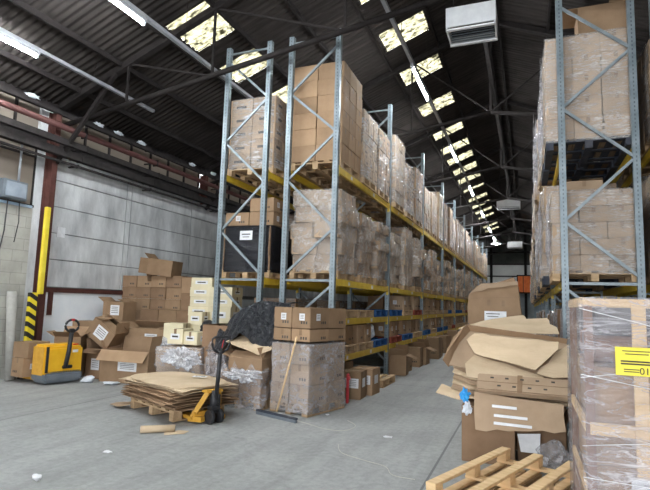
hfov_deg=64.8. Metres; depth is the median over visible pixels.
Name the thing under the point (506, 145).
roof truss
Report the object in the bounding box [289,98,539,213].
roof truss
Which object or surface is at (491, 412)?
cardboard sheet
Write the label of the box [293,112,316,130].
carton
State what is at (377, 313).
wooden pallet
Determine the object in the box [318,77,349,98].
carton
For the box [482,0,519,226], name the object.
beam
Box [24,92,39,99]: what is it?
wrapping
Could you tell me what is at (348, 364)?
carton
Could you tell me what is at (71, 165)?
pipe
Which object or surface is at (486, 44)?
trim
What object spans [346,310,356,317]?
wooden pallet
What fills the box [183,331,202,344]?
carton
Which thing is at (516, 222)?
roof truss
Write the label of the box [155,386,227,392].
cardboard sheet
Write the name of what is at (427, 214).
load
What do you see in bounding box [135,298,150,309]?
carton
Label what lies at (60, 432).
floor
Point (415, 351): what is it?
carton
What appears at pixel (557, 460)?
plastic bag
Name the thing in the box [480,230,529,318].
trim
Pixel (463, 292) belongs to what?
load
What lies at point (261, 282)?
rack
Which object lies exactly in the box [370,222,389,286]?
load
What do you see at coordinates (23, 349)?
carton
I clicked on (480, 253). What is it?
load
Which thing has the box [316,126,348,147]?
carton
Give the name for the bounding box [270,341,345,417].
load
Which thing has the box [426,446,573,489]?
wooden pallet
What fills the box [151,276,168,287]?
carton
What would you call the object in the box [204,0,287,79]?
beam
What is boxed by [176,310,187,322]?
carton
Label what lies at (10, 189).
switch box
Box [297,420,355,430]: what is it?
string
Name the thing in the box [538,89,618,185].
load
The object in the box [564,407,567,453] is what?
carton
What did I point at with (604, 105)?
load
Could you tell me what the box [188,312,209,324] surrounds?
carton
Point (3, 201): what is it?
trim
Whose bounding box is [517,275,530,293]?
screen
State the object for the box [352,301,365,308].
load
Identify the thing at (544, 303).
rack
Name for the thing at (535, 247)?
load
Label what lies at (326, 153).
carton
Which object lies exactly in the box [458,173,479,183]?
window
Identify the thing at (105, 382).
paper scrap
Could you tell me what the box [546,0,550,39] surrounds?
trim
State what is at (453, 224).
load
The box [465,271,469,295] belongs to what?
load
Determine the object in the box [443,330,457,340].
carton
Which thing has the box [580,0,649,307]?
rack
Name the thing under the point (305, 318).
carton
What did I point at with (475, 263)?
load
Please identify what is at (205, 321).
bag
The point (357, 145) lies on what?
carton
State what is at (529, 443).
paper sheet
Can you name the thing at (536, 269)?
load
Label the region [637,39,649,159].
load
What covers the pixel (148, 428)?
cardboard tube
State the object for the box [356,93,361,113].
carton
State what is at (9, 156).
window
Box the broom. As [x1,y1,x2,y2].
[256,336,297,422]
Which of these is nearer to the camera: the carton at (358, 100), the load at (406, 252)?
the carton at (358, 100)
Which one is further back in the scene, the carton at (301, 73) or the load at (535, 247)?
the load at (535, 247)
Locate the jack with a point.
(213, 412)
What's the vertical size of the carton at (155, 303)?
0.271 m
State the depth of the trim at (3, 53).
10.97 m
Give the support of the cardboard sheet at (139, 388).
on the cardboard sheet at (222, 393)
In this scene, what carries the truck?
on the floor
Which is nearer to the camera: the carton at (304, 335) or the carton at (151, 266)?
the carton at (304, 335)
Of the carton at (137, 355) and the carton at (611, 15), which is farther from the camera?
the carton at (137, 355)
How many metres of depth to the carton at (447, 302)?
20.60 m
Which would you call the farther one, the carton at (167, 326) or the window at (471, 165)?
the window at (471, 165)
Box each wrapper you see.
[459,386,470,402]
[462,401,471,415]
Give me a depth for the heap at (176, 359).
8.50 m
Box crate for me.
[567,297,649,489]
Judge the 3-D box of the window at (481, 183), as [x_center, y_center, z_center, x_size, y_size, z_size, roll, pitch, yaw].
[8.353,-3.173,28.721,1.050,0.449,0.779,-1,-7,22]
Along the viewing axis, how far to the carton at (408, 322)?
13.88 m
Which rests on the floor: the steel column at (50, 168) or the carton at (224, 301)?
the steel column at (50, 168)
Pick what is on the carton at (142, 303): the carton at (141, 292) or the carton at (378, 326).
the carton at (141, 292)
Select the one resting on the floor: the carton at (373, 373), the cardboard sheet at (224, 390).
the carton at (373, 373)
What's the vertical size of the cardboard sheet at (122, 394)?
0.032 m
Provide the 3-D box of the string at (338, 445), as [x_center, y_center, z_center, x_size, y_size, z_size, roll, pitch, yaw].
[0.428,2.225,5.278,0.155,0.005,1.323,6,-8,-31]
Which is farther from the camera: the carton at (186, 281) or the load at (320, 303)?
the load at (320, 303)
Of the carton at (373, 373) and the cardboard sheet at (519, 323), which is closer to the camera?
the cardboard sheet at (519, 323)
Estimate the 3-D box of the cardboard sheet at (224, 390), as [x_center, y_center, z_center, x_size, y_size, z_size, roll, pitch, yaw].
[-2.115,2.031,7.350,1.439,0.045,0.881,-5,-9,44]
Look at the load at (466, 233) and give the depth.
26.90 m
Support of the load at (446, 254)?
on the rack at (334, 284)
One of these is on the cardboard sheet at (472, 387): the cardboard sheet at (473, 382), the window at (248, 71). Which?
the cardboard sheet at (473, 382)
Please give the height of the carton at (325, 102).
0.301 m
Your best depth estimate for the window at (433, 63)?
14.51 m
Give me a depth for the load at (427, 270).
16.23 m
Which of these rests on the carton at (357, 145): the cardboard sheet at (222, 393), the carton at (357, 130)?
the carton at (357, 130)
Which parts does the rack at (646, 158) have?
post, post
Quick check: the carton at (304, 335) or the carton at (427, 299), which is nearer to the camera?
the carton at (304, 335)
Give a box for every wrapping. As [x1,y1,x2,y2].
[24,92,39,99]
[137,140,146,145]
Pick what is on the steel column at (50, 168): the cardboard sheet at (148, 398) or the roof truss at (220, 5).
the roof truss at (220, 5)
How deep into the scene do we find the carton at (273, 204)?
9.56 m
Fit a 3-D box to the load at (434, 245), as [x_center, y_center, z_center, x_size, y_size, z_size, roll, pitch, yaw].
[4.359,-0.771,20.524,1.040,1.740,1.013,-1,-7,22]
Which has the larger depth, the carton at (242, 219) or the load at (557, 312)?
the carton at (242, 219)
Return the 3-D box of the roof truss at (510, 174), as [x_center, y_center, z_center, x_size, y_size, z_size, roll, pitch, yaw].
[10.051,-1.980,27.733,16.745,3.883,0.120,-1,-7,22]
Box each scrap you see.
[32,474,41,480]
[80,375,94,382]
[103,381,119,384]
[111,402,131,406]
[164,430,188,434]
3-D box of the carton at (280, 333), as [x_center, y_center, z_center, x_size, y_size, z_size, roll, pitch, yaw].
[-0.505,1.355,7.843,0.341,0.181,0.471,-3,-8,35]
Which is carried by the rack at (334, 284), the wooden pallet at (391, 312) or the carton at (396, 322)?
the wooden pallet at (391, 312)
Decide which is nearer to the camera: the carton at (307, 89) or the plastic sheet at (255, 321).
the plastic sheet at (255, 321)
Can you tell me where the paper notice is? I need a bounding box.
[240,231,252,239]
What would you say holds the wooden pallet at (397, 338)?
on the rack at (334, 284)
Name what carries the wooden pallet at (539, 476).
on the floor
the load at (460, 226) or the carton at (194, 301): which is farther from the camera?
the load at (460, 226)
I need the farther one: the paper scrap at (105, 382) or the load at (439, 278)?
the load at (439, 278)
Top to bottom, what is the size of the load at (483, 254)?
1.659 m
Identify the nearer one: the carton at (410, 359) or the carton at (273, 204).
the carton at (273, 204)
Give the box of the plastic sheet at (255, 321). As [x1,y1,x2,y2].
[206,301,300,350]
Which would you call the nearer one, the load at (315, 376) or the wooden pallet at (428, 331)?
the load at (315, 376)
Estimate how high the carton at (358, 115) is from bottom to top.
0.301 m
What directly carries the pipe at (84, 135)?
attached to the roof truss at (220, 5)
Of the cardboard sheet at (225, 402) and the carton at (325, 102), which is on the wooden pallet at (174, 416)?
the cardboard sheet at (225, 402)
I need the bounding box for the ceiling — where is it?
[0,0,649,240]
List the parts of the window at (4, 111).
frame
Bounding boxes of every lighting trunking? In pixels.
[0,27,154,112]
[110,0,259,98]
[380,0,495,240]
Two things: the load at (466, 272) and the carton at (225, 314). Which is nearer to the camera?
the carton at (225, 314)
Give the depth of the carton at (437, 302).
18.80 m
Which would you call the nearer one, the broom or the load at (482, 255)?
the broom
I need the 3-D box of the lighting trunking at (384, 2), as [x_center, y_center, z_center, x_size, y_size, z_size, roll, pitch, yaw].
[5.175,-3.551,19.250,0.070,1.820,42.500,-1,-7,22]
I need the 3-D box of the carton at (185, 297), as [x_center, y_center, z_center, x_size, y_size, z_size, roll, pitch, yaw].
[-3.067,1.344,11.958,0.431,0.421,0.401,-1,-7,22]
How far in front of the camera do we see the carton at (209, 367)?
8.51 m
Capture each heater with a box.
[446,0,497,46]
[497,170,519,209]
[507,224,521,248]
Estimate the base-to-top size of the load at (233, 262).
0.980 m
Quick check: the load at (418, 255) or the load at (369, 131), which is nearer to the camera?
the load at (369, 131)
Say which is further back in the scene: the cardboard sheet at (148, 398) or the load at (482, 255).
the load at (482, 255)
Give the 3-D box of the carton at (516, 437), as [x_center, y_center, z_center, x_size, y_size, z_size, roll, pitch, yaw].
[2.123,1.950,6.341,0.620,0.901,0.681,-1,-7,22]
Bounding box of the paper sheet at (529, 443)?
[518,434,540,453]
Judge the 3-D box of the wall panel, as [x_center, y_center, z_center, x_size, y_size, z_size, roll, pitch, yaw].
[-3.569,2.292,16.126,0.050,1.220,12.200,-1,-7,22]
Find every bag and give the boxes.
[200,320,211,330]
[367,323,374,337]
[544,452,564,468]
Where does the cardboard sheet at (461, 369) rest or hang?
on the cardboard sheet at (456, 371)
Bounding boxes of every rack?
[212,40,438,356]
[279,28,486,403]
[534,0,645,429]
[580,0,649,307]
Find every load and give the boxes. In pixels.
[154,344,204,373]
[220,359,271,410]
[221,225,292,279]
[227,95,297,187]
[254,297,316,307]
[260,171,312,199]
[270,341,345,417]
[275,216,306,277]
[289,189,358,280]
[317,109,377,193]
[317,300,346,308]
[318,213,373,283]
[343,128,390,203]
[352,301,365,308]
[355,135,404,214]
[370,163,414,222]
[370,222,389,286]
[383,167,422,228]
[384,233,400,288]
[391,227,412,290]
[395,186,430,235]
[400,238,424,291]
[412,192,436,240]
[415,192,442,244]
[423,254,430,293]
[424,203,447,248]
[425,207,452,250]
[425,250,436,294]
[431,219,454,253]
[436,219,458,256]
[436,261,442,295]
[439,223,461,258]
[439,261,447,296]
[444,226,464,260]
[445,262,451,296]
[447,230,467,263]
[449,267,454,297]
[451,235,470,265]
[456,241,472,266]
[456,269,465,298]
[456,270,459,298]
[457,241,474,268]
[458,270,461,298]
[460,240,476,270]
[462,244,478,271]
[465,246,479,272]
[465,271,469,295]
[465,274,468,299]
[470,253,481,274]
[470,255,483,275]
[473,254,484,276]
[475,253,485,277]
[532,194,535,246]
[532,260,541,299]
[533,116,540,210]
[533,265,550,298]
[534,180,538,232]
[535,117,603,193]
[535,231,591,293]
[535,247,570,296]
[535,254,581,296]
[536,218,612,290]
[536,221,599,291]
[536,269,588,295]
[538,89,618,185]
[538,183,617,287]
[540,28,630,169]
[545,180,636,284]
[550,311,554,336]
[553,308,583,353]
[617,165,648,188]
[623,161,649,182]
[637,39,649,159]
[642,176,649,284]
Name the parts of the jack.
frame arm, handle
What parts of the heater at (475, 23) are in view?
fan plate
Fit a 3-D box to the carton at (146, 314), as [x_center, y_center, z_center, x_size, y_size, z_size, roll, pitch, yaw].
[-3.866,1.692,11.663,0.481,0.451,0.421,-1,-7,22]
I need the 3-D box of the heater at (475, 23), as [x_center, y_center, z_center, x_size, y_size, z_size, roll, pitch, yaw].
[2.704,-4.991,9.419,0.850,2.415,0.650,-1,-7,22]
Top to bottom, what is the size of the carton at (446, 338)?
0.601 m
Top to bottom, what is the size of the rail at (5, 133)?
0.175 m
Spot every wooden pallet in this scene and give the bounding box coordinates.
[130,397,223,421]
[291,159,360,184]
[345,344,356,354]
[346,309,373,317]
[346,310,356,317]
[348,341,373,351]
[354,309,387,316]
[369,309,401,315]
[371,337,387,347]
[374,335,401,343]
[380,374,395,387]
[389,309,412,315]
[398,333,412,339]
[411,331,421,337]
[413,310,421,314]
[423,310,430,314]
[423,329,430,334]
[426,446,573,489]
[462,466,573,489]
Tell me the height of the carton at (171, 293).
0.271 m
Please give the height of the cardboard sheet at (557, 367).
0.345 m
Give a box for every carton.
[11,357,32,377]
[13,340,49,357]
[46,326,89,375]
[72,320,92,367]
[82,338,122,378]
[85,312,129,348]
[95,335,165,383]
[99,297,136,322]
[119,320,174,336]
[122,275,137,286]
[122,287,135,297]
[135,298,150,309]
[135,310,140,325]
[136,287,150,298]
[137,276,150,286]
[138,253,182,280]
[141,309,164,320]
[150,299,164,308]
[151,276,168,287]
[151,287,166,298]
[158,310,176,322]
[163,322,190,340]
[165,299,180,309]
[166,276,191,287]
[166,288,180,298]
[167,328,192,343]
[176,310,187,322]
[180,293,192,309]
[181,277,191,292]
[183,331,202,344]
[188,306,207,312]
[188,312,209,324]
[190,287,209,296]
[190,297,208,306]
[190,325,200,330]
[191,278,221,286]
[202,323,241,347]
[203,347,246,376]
[208,297,241,306]
[208,306,239,323]
[209,287,242,297]
[223,347,272,371]
[226,212,249,225]
[249,211,282,227]
[250,197,282,214]
[274,307,305,327]
[274,327,291,340]
[291,145,315,167]
[292,129,316,146]
[292,307,328,328]
[292,328,328,341]
[293,96,317,114]
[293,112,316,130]
[294,65,318,83]
[294,80,317,98]
[315,142,347,165]
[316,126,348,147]
[317,109,348,131]
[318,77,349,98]
[318,93,349,115]
[319,61,350,83]
[323,328,345,340]
[326,149,354,168]
[329,308,345,327]
[342,325,352,344]
[343,368,366,399]
[344,360,352,368]
[348,133,354,153]
[349,86,355,107]
[349,102,355,122]
[349,117,355,137]
[350,71,356,91]
[351,324,363,343]
[351,365,379,395]
[352,155,360,174]
[355,125,360,143]
[355,139,360,158]
[356,79,361,98]
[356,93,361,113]
[356,109,361,128]
[360,324,370,341]
[368,296,384,308]
[370,322,394,336]
[383,344,417,375]
[389,296,406,309]
[389,321,397,334]
[390,295,409,309]
[398,321,405,333]
[400,320,410,333]
[407,339,436,364]
[408,346,422,366]
[409,354,411,370]
[410,296,416,309]
[411,320,414,331]
[412,319,419,331]
[419,299,425,309]
[423,298,428,309]
[424,318,432,328]
[426,336,440,358]
[429,299,434,309]
[433,318,437,327]
[434,335,450,352]
[435,300,439,309]
[437,317,447,325]
[441,337,442,356]
[443,325,568,376]
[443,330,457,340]
[444,300,448,309]
[450,301,453,309]
[462,398,514,465]
[468,277,521,323]
[476,373,569,400]
[515,431,517,449]
[517,407,571,468]
[562,0,626,35]
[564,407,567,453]
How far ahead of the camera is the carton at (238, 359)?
7.81 m
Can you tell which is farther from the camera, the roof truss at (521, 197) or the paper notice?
the roof truss at (521, 197)
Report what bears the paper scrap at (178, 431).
on the floor
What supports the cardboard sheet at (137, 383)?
on the cardboard sheet at (166, 392)
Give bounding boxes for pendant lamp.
[491,223,501,244]
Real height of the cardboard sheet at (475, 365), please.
0.240 m
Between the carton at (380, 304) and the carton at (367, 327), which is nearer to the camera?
the carton at (367, 327)
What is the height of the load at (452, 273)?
1.326 m
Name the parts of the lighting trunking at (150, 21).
fluorescent lamp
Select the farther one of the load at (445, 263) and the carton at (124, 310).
the load at (445, 263)
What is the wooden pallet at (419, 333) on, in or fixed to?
on the rack at (334, 284)
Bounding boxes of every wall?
[0,108,367,378]
[476,226,629,318]
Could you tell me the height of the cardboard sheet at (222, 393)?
0.043 m
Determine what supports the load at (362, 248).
on the rack at (334, 284)
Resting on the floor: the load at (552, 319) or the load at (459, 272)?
the load at (552, 319)
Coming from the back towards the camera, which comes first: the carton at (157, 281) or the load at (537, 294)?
the load at (537, 294)
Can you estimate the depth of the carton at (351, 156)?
9.45 m
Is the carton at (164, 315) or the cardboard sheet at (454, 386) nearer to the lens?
the cardboard sheet at (454, 386)
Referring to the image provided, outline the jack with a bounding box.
[182,336,230,423]
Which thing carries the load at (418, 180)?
on the rack at (334, 284)
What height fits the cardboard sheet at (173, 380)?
0.047 m
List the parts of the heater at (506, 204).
casing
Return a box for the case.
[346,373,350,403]
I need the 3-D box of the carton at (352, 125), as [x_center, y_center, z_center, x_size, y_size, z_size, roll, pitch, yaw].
[0.284,-2.180,9.604,0.491,0.301,0.360,-1,-7,22]
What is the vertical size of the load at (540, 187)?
1.700 m
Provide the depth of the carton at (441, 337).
16.87 m
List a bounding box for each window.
[0,91,39,127]
[0,137,36,207]
[60,117,199,187]
[167,1,234,51]
[203,175,256,206]
[221,48,266,82]
[272,85,287,103]
[379,11,428,51]
[400,53,441,85]
[419,92,453,116]
[433,122,462,139]
[441,138,468,154]
[447,150,472,165]
[453,161,476,174]
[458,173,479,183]
[464,183,482,192]
[469,192,486,201]
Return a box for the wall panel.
[42,292,253,342]
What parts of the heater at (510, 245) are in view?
casing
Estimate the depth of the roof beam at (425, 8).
15.77 m
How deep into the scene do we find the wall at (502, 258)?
45.36 m
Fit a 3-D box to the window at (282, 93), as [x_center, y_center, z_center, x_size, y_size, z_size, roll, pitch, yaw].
[-1.112,-3.904,13.549,0.900,0.389,0.803,-1,-7,22]
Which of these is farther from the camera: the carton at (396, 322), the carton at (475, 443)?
the carton at (396, 322)
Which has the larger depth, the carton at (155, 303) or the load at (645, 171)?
the carton at (155, 303)
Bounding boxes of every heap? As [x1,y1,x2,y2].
[160,346,201,370]
[223,369,258,382]
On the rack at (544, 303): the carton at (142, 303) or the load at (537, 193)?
the load at (537, 193)
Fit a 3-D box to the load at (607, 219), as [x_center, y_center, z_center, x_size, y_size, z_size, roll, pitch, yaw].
[4.028,-0.177,7.848,1.196,1.524,1.179,-1,-7,22]
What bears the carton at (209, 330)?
on the carton at (209, 367)
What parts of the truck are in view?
panel, trim, motor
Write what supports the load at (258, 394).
on the floor
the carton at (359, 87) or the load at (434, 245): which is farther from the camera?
the load at (434, 245)
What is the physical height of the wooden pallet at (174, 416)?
0.144 m
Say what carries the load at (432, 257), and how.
on the rack at (334, 284)
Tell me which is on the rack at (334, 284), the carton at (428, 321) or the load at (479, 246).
the load at (479, 246)
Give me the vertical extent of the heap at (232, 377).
0.218 m
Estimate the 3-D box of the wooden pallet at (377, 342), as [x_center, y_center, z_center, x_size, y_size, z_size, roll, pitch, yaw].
[0.760,2.123,11.272,0.990,0.144,1.050,-1,-7,22]
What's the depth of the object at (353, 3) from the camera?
14.52 m
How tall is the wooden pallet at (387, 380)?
0.144 m
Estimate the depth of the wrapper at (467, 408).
5.38 m
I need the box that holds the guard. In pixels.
[37,207,50,293]
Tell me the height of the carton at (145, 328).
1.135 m
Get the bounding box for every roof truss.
[59,0,443,125]
[206,20,644,183]
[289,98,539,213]
[424,144,535,209]
[436,221,531,259]
[444,173,533,226]
[456,194,531,239]
[466,210,532,248]
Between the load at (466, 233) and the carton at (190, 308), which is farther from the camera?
the load at (466, 233)
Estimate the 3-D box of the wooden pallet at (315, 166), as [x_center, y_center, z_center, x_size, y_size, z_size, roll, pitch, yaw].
[0.028,-1.353,9.606,0.990,0.144,1.120,-1,-7,22]
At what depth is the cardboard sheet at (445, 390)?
5.81 m
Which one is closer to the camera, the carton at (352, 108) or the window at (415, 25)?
the carton at (352, 108)
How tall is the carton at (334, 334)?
0.181 m
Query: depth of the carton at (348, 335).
9.31 m
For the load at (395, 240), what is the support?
on the rack at (334, 284)
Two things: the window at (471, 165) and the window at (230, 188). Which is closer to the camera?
the window at (230, 188)
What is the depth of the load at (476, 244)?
32.75 m
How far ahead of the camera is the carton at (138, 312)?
12.27 m
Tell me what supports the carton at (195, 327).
on the load
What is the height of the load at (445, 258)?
1.725 m
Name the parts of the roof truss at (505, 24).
king post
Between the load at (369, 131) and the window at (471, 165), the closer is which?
the load at (369, 131)
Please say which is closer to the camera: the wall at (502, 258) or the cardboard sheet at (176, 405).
the cardboard sheet at (176, 405)
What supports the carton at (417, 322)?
on the wooden pallet at (419, 333)
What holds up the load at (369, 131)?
on the rack at (334, 284)
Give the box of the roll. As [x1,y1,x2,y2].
[4,291,16,380]
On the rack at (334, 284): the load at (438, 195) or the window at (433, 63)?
the load at (438, 195)
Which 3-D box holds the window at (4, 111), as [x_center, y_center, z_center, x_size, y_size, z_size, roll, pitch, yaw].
[-6.774,-2.858,8.437,0.061,0.660,5.110,-1,-7,22]
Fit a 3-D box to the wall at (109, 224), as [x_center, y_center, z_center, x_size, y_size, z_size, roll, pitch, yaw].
[-1.218,1.346,22.517,0.290,5.600,55.000,-1,-7,22]
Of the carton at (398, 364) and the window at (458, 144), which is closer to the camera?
the carton at (398, 364)
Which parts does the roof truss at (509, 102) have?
king post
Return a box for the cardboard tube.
[140,424,174,432]
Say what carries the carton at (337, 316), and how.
on the carton at (334, 334)
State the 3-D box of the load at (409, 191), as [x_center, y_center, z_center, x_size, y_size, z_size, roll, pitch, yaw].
[1.890,-1.431,14.245,1.085,1.469,1.050,-1,-7,22]
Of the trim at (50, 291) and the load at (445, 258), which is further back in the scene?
the load at (445, 258)
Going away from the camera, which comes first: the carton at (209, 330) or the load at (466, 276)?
the carton at (209, 330)
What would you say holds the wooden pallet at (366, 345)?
on the rack at (334, 284)
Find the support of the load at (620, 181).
on the rack at (646, 158)
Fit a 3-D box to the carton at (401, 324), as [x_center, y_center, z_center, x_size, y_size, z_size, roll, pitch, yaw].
[1.848,2.165,13.512,0.502,0.341,0.432,-1,-7,23]
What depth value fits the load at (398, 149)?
12.68 m
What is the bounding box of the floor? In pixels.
[0,329,572,489]
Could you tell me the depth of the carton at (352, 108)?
9.54 m
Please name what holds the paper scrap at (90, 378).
on the floor
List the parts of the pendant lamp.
lamp shade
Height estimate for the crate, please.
1.704 m
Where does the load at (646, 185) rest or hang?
on the rack at (646, 158)
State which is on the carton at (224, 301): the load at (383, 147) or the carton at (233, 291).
the carton at (233, 291)
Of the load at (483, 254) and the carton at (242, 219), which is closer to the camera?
the carton at (242, 219)
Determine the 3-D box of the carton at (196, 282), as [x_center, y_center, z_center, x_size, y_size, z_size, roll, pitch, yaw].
[-2.538,0.813,11.019,0.522,0.201,0.402,-1,-7,21]
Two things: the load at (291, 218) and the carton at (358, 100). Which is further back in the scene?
the load at (291, 218)
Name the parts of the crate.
corner post, rail, rail, rail, corner post, rail, rail, rail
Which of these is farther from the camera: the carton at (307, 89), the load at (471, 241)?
the load at (471, 241)
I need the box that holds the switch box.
[0,144,27,247]
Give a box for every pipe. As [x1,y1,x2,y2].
[0,99,291,215]
[0,141,225,214]
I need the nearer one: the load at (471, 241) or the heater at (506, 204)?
the heater at (506, 204)
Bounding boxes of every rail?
[0,114,249,212]
[0,126,244,212]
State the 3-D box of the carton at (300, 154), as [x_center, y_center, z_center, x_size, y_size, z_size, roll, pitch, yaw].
[-0.339,-1.619,9.375,0.491,0.301,0.360,-1,-7,22]
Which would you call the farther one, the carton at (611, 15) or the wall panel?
the wall panel
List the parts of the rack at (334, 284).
post, upright frame, post, upright frame, upright frame, upright frame, upright frame, upright frame, upright frame, upright frame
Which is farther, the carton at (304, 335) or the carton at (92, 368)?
the carton at (92, 368)
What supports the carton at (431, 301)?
on the wooden pallet
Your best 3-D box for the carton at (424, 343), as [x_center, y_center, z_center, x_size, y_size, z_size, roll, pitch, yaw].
[2.693,3.015,14.479,0.843,0.680,0.691,-1,-7,23]
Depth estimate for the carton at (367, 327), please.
10.28 m
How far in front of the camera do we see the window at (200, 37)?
10.29 m
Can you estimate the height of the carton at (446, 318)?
0.341 m
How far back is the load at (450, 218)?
21.16 m
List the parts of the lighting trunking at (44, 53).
fluorescent lamp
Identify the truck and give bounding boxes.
[20,319,82,383]
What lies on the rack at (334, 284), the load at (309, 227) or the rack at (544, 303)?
the load at (309, 227)
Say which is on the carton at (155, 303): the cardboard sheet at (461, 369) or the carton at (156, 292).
the carton at (156, 292)
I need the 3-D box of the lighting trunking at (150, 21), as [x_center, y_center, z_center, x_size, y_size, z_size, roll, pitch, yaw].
[-3.418,-4.208,7.034,0.070,1.020,17.500,-1,-7,22]
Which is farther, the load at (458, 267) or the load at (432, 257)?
the load at (458, 267)
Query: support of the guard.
attached to the steel column at (50, 168)
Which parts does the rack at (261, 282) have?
upright frame, post, upright frame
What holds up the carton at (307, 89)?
on the carton at (311, 102)
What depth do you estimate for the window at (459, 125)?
19.49 m
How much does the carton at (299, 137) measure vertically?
0.301 m
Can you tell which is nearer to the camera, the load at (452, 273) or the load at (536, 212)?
the load at (536, 212)
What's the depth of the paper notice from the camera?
9.42 m
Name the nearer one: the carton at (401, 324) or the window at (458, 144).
the carton at (401, 324)
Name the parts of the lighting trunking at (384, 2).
fluorescent lamp, fluorescent lamp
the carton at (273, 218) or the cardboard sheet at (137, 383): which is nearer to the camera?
the cardboard sheet at (137, 383)
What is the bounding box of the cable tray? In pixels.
[0,84,293,210]
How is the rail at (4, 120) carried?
attached to the wall at (109, 224)
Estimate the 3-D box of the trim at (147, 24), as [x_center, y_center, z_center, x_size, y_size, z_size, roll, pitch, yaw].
[1.609,-2.554,21.892,0.055,0.100,55.000,-1,-7,22]
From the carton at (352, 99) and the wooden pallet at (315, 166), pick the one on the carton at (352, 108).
the carton at (352, 99)
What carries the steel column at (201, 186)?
attached to the wall at (109, 224)
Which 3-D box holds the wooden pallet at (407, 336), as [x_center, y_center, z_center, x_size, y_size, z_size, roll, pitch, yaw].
[1.764,2.445,13.803,0.990,0.144,1.100,-1,-7,22]
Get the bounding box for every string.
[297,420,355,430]
[338,445,414,479]
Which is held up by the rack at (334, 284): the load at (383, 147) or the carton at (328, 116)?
the load at (383, 147)
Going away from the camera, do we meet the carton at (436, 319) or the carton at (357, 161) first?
the carton at (357, 161)
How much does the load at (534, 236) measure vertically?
1.843 m
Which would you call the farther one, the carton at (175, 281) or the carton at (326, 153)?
the carton at (175, 281)
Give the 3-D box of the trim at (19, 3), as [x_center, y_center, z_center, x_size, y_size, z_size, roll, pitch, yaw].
[0.620,-2.122,22.229,0.055,0.100,55.000,-1,-7,22]
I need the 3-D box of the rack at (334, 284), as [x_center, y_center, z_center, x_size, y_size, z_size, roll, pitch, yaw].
[6.090,1.422,24.864,1.040,6.420,34.830,-1,-7,22]
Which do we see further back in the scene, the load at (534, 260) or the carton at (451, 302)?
the carton at (451, 302)
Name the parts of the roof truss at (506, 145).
king post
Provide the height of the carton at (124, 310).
0.646 m
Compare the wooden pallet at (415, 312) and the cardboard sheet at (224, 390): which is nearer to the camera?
the cardboard sheet at (224, 390)
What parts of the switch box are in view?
lid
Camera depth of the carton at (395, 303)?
13.37 m
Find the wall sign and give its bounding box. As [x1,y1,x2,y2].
[56,227,64,237]
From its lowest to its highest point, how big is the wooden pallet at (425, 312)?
0.144 m
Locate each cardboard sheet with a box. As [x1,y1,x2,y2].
[119,376,237,392]
[120,392,239,409]
[121,389,198,405]
[122,387,238,401]
[122,394,188,408]
[123,380,236,395]
[123,391,238,407]
[124,384,233,399]
[125,381,234,395]
[126,383,231,398]
[128,389,230,404]
[128,396,237,411]
[129,371,229,389]
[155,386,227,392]
[226,335,281,354]
[436,384,460,399]
[451,384,571,402]
[451,389,571,406]
[452,379,570,397]
[453,366,570,384]
[453,368,570,388]
[453,373,570,391]
[458,315,558,333]
[465,355,543,378]
[466,333,558,370]
[474,391,565,432]
[537,344,568,377]
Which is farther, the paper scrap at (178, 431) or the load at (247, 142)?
the load at (247, 142)
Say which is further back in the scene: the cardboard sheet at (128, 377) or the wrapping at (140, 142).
the wrapping at (140, 142)
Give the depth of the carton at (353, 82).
9.61 m
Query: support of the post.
on the floor
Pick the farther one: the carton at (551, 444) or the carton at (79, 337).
the carton at (79, 337)
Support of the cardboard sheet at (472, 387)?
on the cardboard sheet at (454, 386)
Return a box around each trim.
[0,49,227,164]
[0,81,249,211]
[0,199,32,207]
[8,0,229,131]
[46,287,122,314]
[145,22,247,98]
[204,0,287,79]
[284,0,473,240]
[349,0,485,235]
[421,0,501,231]
[476,0,517,240]
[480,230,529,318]
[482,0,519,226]
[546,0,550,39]
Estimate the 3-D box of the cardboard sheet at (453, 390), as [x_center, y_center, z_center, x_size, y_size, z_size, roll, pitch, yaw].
[2.070,1.613,5.733,1.250,0.220,0.566,-1,-7,22]
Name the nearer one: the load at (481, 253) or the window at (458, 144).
the window at (458, 144)
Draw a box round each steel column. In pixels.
[32,72,117,340]
[199,175,226,209]
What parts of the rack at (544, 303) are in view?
upright frame, upright frame, upright frame, upright frame, post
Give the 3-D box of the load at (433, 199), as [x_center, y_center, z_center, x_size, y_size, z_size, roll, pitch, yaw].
[3.370,-0.995,18.044,1.033,1.560,1.130,-1,-7,22]
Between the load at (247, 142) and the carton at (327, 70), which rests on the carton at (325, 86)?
the carton at (327, 70)
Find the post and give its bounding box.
[17,292,37,379]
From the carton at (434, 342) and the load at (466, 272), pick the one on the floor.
the carton at (434, 342)
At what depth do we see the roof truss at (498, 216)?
37.98 m
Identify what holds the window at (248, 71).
attached to the ceiling
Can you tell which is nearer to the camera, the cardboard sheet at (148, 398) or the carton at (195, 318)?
the cardboard sheet at (148, 398)
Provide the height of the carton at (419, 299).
0.351 m
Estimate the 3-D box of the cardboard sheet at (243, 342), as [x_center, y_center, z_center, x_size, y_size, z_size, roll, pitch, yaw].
[-1.160,1.563,8.043,0.897,0.266,0.454,-1,-7,22]
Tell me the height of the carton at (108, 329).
0.758 m
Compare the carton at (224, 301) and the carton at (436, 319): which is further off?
the carton at (436, 319)
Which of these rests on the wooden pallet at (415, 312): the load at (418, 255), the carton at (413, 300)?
the carton at (413, 300)
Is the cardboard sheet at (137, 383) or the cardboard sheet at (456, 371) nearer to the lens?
the cardboard sheet at (456, 371)
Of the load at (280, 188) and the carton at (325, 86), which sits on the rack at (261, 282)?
the load at (280, 188)

